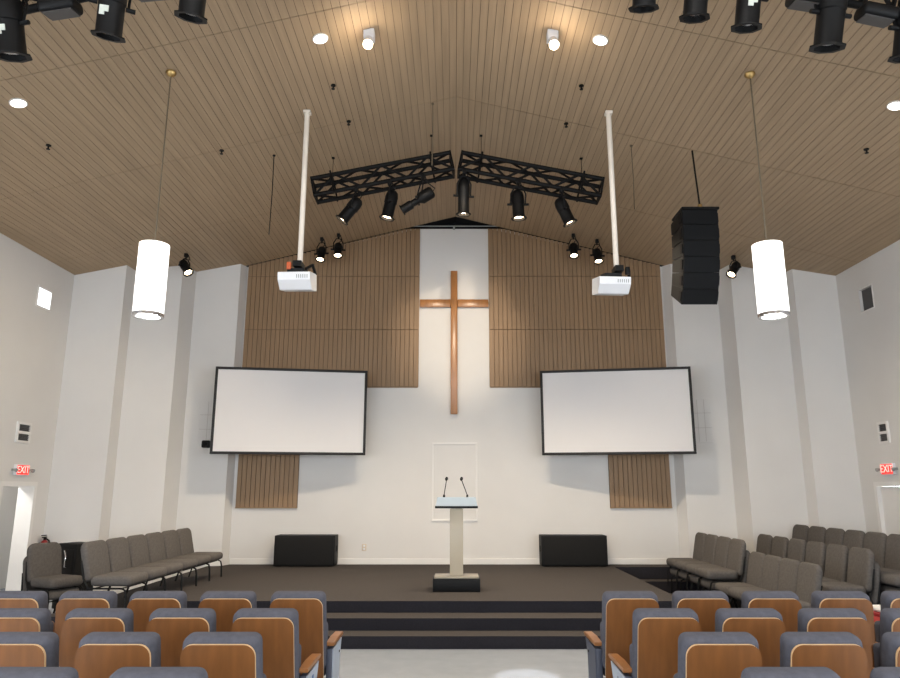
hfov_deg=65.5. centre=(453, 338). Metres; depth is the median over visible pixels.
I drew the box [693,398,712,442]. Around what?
acoustic panel
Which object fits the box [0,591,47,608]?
cushion
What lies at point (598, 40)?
diffuser
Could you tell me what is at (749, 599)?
cushion
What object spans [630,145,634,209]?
hanging cable
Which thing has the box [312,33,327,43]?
recessed light
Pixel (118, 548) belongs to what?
chair
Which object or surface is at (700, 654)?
seat
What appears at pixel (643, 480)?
panel
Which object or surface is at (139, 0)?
light
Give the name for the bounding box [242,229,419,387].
panel
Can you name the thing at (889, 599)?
cushion
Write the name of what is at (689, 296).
grille
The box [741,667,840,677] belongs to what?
seat
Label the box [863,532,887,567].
chair
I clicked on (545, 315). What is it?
panel
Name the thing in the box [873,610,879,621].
box
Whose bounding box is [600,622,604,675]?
seat cushion
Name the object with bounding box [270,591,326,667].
backrest
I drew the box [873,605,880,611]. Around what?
folded cloth
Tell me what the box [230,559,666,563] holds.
baseboard
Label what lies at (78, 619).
backrest
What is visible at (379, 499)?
wall
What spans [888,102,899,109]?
diffuser
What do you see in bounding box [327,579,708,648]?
steps
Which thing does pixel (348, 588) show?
floor
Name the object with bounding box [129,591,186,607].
cushion
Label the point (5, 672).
seat
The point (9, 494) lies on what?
wall
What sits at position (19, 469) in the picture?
exit sign
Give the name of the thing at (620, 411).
projection screen
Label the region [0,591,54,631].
seat
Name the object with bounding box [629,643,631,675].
seat cushion
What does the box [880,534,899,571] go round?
chair
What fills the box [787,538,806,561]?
chair
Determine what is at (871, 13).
light
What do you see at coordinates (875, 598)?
chair
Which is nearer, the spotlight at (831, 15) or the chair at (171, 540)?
the spotlight at (831, 15)
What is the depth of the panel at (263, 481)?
12.76 m
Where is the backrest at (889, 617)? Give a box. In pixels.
[880,608,899,666]
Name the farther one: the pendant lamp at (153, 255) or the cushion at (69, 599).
the pendant lamp at (153, 255)
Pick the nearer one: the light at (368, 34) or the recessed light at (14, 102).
the recessed light at (14, 102)
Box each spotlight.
[0,0,32,62]
[87,0,135,42]
[174,0,206,23]
[178,253,193,276]
[314,237,328,262]
[331,233,344,258]
[336,186,361,225]
[379,180,397,221]
[399,174,434,214]
[453,169,473,216]
[507,179,528,221]
[554,187,577,227]
[566,233,580,258]
[590,239,604,264]
[628,0,658,13]
[679,0,709,23]
[726,255,740,278]
[731,0,768,33]
[809,0,851,53]
[887,0,899,63]
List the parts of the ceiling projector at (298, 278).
ceiling plate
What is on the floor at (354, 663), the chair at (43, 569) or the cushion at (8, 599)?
the chair at (43, 569)
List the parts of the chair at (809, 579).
seat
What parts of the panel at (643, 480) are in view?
edge trim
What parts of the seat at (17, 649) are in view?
panel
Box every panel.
[197,401,212,443]
[235,454,299,507]
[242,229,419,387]
[488,229,665,387]
[608,454,671,507]
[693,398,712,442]
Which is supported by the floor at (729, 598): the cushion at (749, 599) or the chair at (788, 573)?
the chair at (788, 573)
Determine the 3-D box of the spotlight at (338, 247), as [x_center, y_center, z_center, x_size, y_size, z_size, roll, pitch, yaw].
[-2.177,-1.744,13.102,0.238,0.484,0.226,-7,-14,29]
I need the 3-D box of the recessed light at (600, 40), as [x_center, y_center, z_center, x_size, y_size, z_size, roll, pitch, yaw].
[1.618,-3.304,7.743,0.173,0.052,0.176,0,-12,0]
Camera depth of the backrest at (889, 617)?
4.31 m
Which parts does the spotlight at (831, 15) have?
pivot knob, gel frame, pivot knob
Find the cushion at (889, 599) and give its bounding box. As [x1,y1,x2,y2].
[880,591,899,609]
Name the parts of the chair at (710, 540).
leg, seat, backrest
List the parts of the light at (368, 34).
bulb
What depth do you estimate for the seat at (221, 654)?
3.52 m
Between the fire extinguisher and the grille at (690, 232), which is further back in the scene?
the fire extinguisher
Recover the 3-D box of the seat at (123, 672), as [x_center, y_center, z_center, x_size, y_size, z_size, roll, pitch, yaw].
[-1.234,1.877,3.004,0.602,0.961,0.601,0,-12,0]
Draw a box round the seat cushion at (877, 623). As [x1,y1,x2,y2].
[875,621,879,642]
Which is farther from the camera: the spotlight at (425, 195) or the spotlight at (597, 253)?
the spotlight at (597, 253)
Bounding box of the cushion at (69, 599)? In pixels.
[59,591,116,607]
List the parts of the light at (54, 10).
len panel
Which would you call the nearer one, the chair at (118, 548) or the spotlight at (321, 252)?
the chair at (118, 548)
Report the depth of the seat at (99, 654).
3.52 m
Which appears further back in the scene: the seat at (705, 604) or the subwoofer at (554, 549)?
the subwoofer at (554, 549)
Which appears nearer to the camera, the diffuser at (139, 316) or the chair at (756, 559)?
the diffuser at (139, 316)
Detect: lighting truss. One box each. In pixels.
[21,0,87,13]
[310,135,454,204]
[457,135,604,204]
[847,0,899,8]
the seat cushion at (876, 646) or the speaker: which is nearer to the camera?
the seat cushion at (876, 646)
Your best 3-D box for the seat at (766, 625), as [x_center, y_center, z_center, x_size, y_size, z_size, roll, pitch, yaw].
[1.850,2.192,4.460,0.558,0.961,0.601,0,-12,0]
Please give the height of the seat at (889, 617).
0.961 m
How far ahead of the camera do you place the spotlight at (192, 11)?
5.43 m
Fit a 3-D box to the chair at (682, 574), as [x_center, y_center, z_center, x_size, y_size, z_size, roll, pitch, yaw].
[3.905,3.673,11.033,0.607,0.849,0.509,0,-12,0]
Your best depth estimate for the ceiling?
8.88 m
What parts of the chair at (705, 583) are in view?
seat, backrest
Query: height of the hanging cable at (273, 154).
1.186 m
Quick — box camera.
[201,440,209,447]
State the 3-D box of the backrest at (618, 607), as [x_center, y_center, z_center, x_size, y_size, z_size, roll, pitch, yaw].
[1.280,2.113,5.080,0.416,0.545,0.200,0,-12,0]
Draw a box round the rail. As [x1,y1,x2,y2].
[413,226,497,229]
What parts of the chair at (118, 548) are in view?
backrest, seat, leg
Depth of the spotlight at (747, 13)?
5.41 m
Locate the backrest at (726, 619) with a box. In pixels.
[715,608,782,631]
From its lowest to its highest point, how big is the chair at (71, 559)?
0.930 m
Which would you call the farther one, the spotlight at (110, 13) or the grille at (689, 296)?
the grille at (689, 296)
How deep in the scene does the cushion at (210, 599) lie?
5.03 m
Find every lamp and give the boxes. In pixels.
[11,468,18,471]
[131,69,175,320]
[744,71,790,320]
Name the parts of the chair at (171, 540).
backrest, seat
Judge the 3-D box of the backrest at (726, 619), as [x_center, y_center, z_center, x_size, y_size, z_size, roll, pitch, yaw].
[1.826,1.950,4.328,0.416,0.545,0.200,0,-12,0]
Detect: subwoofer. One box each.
[273,534,337,566]
[539,534,607,566]
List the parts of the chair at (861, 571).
seat, backrest, frame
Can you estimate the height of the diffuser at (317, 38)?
0.044 m
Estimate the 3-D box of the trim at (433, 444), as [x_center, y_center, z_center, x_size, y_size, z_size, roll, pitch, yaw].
[0.010,2.604,12.778,0.840,1.410,0.020,0,-12,0]
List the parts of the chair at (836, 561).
seat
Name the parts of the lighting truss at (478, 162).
plate, plate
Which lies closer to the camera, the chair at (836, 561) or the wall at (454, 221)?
the chair at (836, 561)
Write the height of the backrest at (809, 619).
0.545 m
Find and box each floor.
[0,588,604,677]
[51,564,679,631]
[670,593,740,607]
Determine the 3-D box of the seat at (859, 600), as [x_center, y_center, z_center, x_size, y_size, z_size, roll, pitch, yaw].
[2.833,2.354,5.213,0.555,0.961,0.601,0,-12,0]
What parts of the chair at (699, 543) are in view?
leg, seat, backrest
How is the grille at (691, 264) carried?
attached to the speaker
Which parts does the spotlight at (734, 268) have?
gel frame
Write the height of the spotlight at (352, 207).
0.534 m
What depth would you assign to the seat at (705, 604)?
5.01 m
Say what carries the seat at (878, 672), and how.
on the floor at (354, 663)
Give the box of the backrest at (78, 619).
[65,608,133,631]
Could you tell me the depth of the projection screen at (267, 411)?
12.37 m
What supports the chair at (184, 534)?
on the floor at (348, 588)
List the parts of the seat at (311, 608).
panel, armrest, panel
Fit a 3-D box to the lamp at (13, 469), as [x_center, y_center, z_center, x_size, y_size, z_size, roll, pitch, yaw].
[-6.487,1.940,10.344,0.096,0.059,0.079,0,-12,0]
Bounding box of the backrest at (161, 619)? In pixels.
[149,608,215,631]
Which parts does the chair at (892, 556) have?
seat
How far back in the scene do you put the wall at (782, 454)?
12.14 m
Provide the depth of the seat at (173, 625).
4.26 m
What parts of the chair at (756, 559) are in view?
seat, backrest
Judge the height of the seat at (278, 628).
0.961 m
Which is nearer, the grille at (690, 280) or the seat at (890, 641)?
the seat at (890, 641)
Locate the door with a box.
[873,481,899,535]
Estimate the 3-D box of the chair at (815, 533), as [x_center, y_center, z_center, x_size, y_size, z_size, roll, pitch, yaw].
[5.354,3.309,10.723,0.607,0.849,0.509,0,-12,0]
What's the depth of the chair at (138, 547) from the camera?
8.91 m
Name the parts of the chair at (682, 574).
seat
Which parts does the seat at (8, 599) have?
panel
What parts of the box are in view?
lid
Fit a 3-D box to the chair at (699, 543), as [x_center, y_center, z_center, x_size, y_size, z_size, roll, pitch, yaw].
[3.853,3.635,11.543,0.607,0.849,0.509,0,-12,0]
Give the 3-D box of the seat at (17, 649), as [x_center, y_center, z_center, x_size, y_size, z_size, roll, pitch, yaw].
[-2.277,2.033,3.727,0.565,0.961,0.601,0,-12,0]
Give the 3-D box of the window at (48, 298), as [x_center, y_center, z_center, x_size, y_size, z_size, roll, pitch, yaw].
[-6.585,-0.644,11.168,0.110,0.340,0.400,0,-12,0]
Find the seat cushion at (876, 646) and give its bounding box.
[873,643,879,667]
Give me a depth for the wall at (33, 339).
10.86 m
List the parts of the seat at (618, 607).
panel, armrest, panel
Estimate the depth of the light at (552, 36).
7.74 m
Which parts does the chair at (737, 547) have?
seat, frame, backrest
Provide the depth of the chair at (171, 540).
9.96 m
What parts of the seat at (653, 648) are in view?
panel, armrest, panel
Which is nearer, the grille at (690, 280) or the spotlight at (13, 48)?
the spotlight at (13, 48)
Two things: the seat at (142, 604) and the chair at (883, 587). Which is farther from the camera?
the chair at (883, 587)
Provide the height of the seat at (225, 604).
0.961 m
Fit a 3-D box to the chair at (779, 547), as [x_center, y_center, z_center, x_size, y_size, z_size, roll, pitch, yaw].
[4.723,3.430,10.595,0.607,0.849,0.509,0,-12,0]
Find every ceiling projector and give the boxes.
[278,110,316,291]
[592,110,630,295]
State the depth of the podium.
9.28 m
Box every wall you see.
[0,233,74,544]
[0,486,18,588]
[43,264,247,593]
[229,229,679,563]
[246,216,663,266]
[661,264,866,557]
[836,240,899,531]
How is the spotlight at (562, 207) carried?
hanging from the lighting truss at (478, 162)
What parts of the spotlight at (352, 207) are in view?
gel frame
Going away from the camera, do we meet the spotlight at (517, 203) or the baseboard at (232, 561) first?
the spotlight at (517, 203)
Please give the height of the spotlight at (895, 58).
0.662 m
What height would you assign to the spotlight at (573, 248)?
0.484 m
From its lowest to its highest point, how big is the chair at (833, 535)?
0.849 m
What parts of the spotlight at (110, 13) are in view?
pivot knob, gel frame, pivot knob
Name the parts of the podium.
plate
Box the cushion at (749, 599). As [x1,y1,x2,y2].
[741,591,798,607]
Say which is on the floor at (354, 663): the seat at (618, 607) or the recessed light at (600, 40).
the seat at (618, 607)
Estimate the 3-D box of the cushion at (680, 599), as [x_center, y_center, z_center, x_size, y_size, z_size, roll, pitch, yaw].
[1.790,2.113,5.080,0.416,0.545,0.200,0,-12,0]
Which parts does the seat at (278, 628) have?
panel, armrest, panel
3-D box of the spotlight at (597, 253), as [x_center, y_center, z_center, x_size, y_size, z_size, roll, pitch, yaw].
[2.673,-1.634,13.078,0.238,0.484,0.226,-7,-14,29]
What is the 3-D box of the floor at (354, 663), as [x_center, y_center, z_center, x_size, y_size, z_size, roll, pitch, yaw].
[0.000,2.366,2.711,16.400,0.120,20.900,0,-12,0]
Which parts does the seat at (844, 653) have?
panel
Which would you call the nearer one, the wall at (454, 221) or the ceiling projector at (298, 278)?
the ceiling projector at (298, 278)
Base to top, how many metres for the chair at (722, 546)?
0.849 m
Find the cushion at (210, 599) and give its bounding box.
[200,591,256,607]
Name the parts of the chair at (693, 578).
seat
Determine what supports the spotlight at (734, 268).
hanging from the ceiling
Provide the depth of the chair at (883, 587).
8.24 m
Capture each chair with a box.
[21,556,78,612]
[25,542,82,607]
[52,542,92,610]
[81,540,147,607]
[105,537,166,597]
[126,534,182,592]
[145,532,197,587]
[161,530,210,582]
[176,528,222,577]
[666,532,706,583]
[670,567,700,592]
[675,534,717,590]
[679,570,709,590]
[686,536,730,590]
[690,574,735,606]
[697,538,745,590]
[701,550,749,607]
[715,551,765,607]
[728,555,781,603]
[756,534,772,554]
[771,536,788,558]
[778,558,800,593]
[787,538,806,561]
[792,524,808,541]
[796,562,822,607]
[805,541,826,576]
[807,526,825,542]
[822,544,848,581]
[822,547,874,601]
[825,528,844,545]
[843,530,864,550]
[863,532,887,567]
[866,562,880,604]
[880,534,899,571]
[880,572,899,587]
[880,585,899,592]
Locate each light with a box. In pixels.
[9,98,27,107]
[37,0,82,20]
[139,0,163,2]
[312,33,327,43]
[363,28,374,48]
[546,29,558,49]
[592,35,607,45]
[785,0,820,11]
[854,0,899,27]
[886,101,899,110]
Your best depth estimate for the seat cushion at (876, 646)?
4.41 m
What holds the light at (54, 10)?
attached to the lighting truss at (32, 8)
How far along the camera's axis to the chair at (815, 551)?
9.51 m
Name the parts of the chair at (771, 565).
seat, backrest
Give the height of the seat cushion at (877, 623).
0.381 m
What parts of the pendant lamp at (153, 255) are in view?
lamp shade, cord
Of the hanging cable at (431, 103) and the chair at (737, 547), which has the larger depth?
the chair at (737, 547)
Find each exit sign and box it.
[11,464,34,475]
[875,463,897,474]
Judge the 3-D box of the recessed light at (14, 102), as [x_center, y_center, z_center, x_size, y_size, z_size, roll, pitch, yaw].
[-4.698,-2.543,7.548,0.173,0.052,0.176,0,-12,0]
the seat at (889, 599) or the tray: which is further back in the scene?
the tray
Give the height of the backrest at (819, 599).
0.545 m
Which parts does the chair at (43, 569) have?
backrest, frame, seat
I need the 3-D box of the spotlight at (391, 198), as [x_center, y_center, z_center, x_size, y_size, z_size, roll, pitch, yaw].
[-0.945,-1.993,10.186,0.266,0.555,0.278,-10,-16,38]
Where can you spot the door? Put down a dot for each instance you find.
(887, 497)
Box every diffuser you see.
[10,100,25,106]
[136,314,159,318]
[314,35,326,42]
[594,36,606,44]
[762,314,785,318]
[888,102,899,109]
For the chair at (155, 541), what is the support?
on the floor at (348, 588)
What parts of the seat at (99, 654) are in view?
panel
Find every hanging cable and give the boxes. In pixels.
[269,154,274,232]
[431,103,433,164]
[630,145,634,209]
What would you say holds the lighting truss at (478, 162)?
hanging from the ceiling
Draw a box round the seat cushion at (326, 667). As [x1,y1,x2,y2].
[324,622,327,675]
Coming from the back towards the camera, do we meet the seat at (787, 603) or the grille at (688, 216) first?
the grille at (688, 216)
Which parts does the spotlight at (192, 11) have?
gel frame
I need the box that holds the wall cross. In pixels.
[420,271,487,413]
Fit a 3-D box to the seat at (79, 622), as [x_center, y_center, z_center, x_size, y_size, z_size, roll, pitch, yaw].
[-2.221,2.192,4.460,0.558,0.961,0.601,0,-12,0]
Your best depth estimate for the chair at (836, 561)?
8.97 m
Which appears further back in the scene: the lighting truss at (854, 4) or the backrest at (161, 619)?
the lighting truss at (854, 4)
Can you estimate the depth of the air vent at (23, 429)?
10.60 m
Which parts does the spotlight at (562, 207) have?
gel frame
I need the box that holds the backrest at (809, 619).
[798,608,866,631]
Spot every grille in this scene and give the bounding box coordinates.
[682,210,717,223]
[682,289,717,303]
[683,225,718,239]
[683,273,718,287]
[684,241,718,255]
[684,257,718,271]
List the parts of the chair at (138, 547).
backrest, seat, leg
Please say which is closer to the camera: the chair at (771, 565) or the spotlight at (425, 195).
the chair at (771, 565)
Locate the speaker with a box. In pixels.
[671,150,719,304]
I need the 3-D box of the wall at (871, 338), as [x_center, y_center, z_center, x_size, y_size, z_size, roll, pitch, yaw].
[6.710,-0.455,2.503,0.220,5.308,18.700,0,-12,0]
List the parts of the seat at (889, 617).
panel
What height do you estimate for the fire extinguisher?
0.412 m
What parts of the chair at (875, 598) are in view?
frame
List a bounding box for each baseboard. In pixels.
[202,561,220,565]
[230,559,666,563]
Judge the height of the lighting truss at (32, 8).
1.358 m
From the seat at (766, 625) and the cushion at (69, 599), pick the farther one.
the cushion at (69, 599)
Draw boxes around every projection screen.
[209,366,367,454]
[540,366,696,454]
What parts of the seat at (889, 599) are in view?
panel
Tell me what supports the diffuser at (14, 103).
attached to the recessed light at (14, 102)
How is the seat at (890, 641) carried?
on the floor at (354, 663)
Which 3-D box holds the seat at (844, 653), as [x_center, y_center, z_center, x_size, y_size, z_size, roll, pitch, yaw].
[1.917,2.033,3.727,0.565,0.961,0.601,0,-12,0]
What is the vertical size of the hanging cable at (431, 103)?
0.918 m
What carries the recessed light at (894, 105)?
in the ceiling
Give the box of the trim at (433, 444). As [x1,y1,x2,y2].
[431,443,477,521]
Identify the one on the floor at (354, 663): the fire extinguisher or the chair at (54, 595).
the chair at (54, 595)
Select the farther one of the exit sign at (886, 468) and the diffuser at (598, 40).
the exit sign at (886, 468)
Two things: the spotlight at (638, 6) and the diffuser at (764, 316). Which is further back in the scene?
the diffuser at (764, 316)
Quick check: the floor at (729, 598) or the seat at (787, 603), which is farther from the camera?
the floor at (729, 598)
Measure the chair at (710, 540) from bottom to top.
0.849 m
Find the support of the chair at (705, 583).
on the floor at (729, 598)
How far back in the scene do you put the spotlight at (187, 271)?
12.25 m
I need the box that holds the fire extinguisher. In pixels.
[38,535,49,542]
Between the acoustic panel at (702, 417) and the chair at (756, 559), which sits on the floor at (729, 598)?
the chair at (756, 559)
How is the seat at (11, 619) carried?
on the floor at (354, 663)
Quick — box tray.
[435,506,477,507]
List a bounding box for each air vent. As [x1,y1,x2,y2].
[14,421,31,443]
[876,421,890,443]
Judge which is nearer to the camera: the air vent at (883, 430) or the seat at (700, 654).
the seat at (700, 654)
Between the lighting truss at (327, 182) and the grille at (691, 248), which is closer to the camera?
the grille at (691, 248)
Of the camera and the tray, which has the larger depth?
the camera
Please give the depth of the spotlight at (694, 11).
5.44 m
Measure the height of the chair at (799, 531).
0.849 m
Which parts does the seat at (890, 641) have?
panel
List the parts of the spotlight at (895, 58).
pivot knob, gel frame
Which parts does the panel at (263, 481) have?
edge trim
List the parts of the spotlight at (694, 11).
gel frame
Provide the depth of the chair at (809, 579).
8.11 m
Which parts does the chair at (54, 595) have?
backrest, frame, seat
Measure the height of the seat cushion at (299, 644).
0.381 m
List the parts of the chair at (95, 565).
backrest, frame, seat, leg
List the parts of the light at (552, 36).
bulb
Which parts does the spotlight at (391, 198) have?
gel frame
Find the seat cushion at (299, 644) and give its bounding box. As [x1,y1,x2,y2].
[299,644,300,676]
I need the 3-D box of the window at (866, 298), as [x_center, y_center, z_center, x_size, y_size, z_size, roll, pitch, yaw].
[6.645,-0.643,11.199,0.110,0.390,0.380,0,-12,0]
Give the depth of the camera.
12.41 m
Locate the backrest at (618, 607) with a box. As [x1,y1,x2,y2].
[602,591,657,667]
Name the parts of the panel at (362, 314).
edge trim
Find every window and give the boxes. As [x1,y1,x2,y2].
[35,285,52,311]
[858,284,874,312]
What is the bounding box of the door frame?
[0,481,37,590]
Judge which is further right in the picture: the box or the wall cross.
the box
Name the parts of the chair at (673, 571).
seat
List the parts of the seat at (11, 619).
panel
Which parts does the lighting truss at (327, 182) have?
plate, plate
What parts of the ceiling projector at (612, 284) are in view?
ceiling plate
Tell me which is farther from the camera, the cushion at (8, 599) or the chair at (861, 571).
the chair at (861, 571)
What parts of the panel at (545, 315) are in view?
edge trim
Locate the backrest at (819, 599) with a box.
[811,591,869,607]
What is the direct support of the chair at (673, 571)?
on the floor at (729, 598)
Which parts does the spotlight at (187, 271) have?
gel frame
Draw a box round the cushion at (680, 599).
[672,591,728,607]
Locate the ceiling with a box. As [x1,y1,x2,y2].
[0,0,899,275]
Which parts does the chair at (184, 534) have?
backrest, seat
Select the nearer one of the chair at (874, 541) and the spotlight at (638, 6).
the spotlight at (638, 6)
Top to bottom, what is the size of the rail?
0.082 m
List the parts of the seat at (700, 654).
panel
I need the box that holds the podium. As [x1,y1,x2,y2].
[433,497,479,591]
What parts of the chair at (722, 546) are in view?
seat, backrest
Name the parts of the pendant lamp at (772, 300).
cord, lamp shade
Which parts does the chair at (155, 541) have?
backrest, seat, leg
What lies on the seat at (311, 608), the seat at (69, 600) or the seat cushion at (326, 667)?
the seat cushion at (326, 667)
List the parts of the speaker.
flying frame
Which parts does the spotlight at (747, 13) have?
gel frame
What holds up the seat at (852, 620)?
on the floor at (354, 663)
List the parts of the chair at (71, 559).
handle, panel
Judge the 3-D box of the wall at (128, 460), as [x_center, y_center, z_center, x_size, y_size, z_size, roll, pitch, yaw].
[-5.390,1.389,12.519,2.740,5.936,1.940,0,-12,0]
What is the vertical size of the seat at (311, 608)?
0.961 m
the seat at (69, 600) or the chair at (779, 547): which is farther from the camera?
the chair at (779, 547)
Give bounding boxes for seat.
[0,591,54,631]
[0,608,50,631]
[0,632,58,666]
[0,667,78,677]
[55,591,116,665]
[59,608,133,667]
[74,632,160,677]
[109,667,207,677]
[127,591,186,631]
[146,608,215,666]
[180,632,266,677]
[198,591,256,631]
[231,608,320,677]
[270,591,342,677]
[584,591,658,677]
[608,608,700,677]
[672,591,729,631]
[673,632,761,677]
[715,608,785,666]
[741,591,801,631]
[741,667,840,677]
[780,632,867,677]
[798,608,873,677]
[811,591,877,666]
[870,667,899,677]
[871,608,899,667]
[874,591,899,642]
[881,632,899,666]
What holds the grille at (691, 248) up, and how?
attached to the speaker
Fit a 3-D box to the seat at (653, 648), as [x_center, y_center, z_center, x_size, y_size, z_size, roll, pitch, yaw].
[1.324,2.192,4.460,0.578,0.961,0.601,0,-12,0]
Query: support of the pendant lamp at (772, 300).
hanging from the ceiling
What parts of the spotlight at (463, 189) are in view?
gel frame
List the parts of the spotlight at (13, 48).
gel frame, pivot knob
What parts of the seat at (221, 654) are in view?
panel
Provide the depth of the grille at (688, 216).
8.95 m
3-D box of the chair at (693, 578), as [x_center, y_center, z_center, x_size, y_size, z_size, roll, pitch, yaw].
[3.905,3.565,10.534,0.607,0.849,0.509,0,-12,0]
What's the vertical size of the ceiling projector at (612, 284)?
2.450 m
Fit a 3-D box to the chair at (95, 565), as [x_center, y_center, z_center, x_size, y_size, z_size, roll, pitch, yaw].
[-3.833,2.656,7.897,0.607,0.730,0.550,0,-12,0]
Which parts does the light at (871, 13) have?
len panel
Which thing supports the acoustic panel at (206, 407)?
attached to the wall at (128, 460)
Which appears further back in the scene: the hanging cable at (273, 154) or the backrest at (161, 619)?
the hanging cable at (273, 154)
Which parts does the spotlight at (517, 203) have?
gel frame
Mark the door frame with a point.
(27, 491)

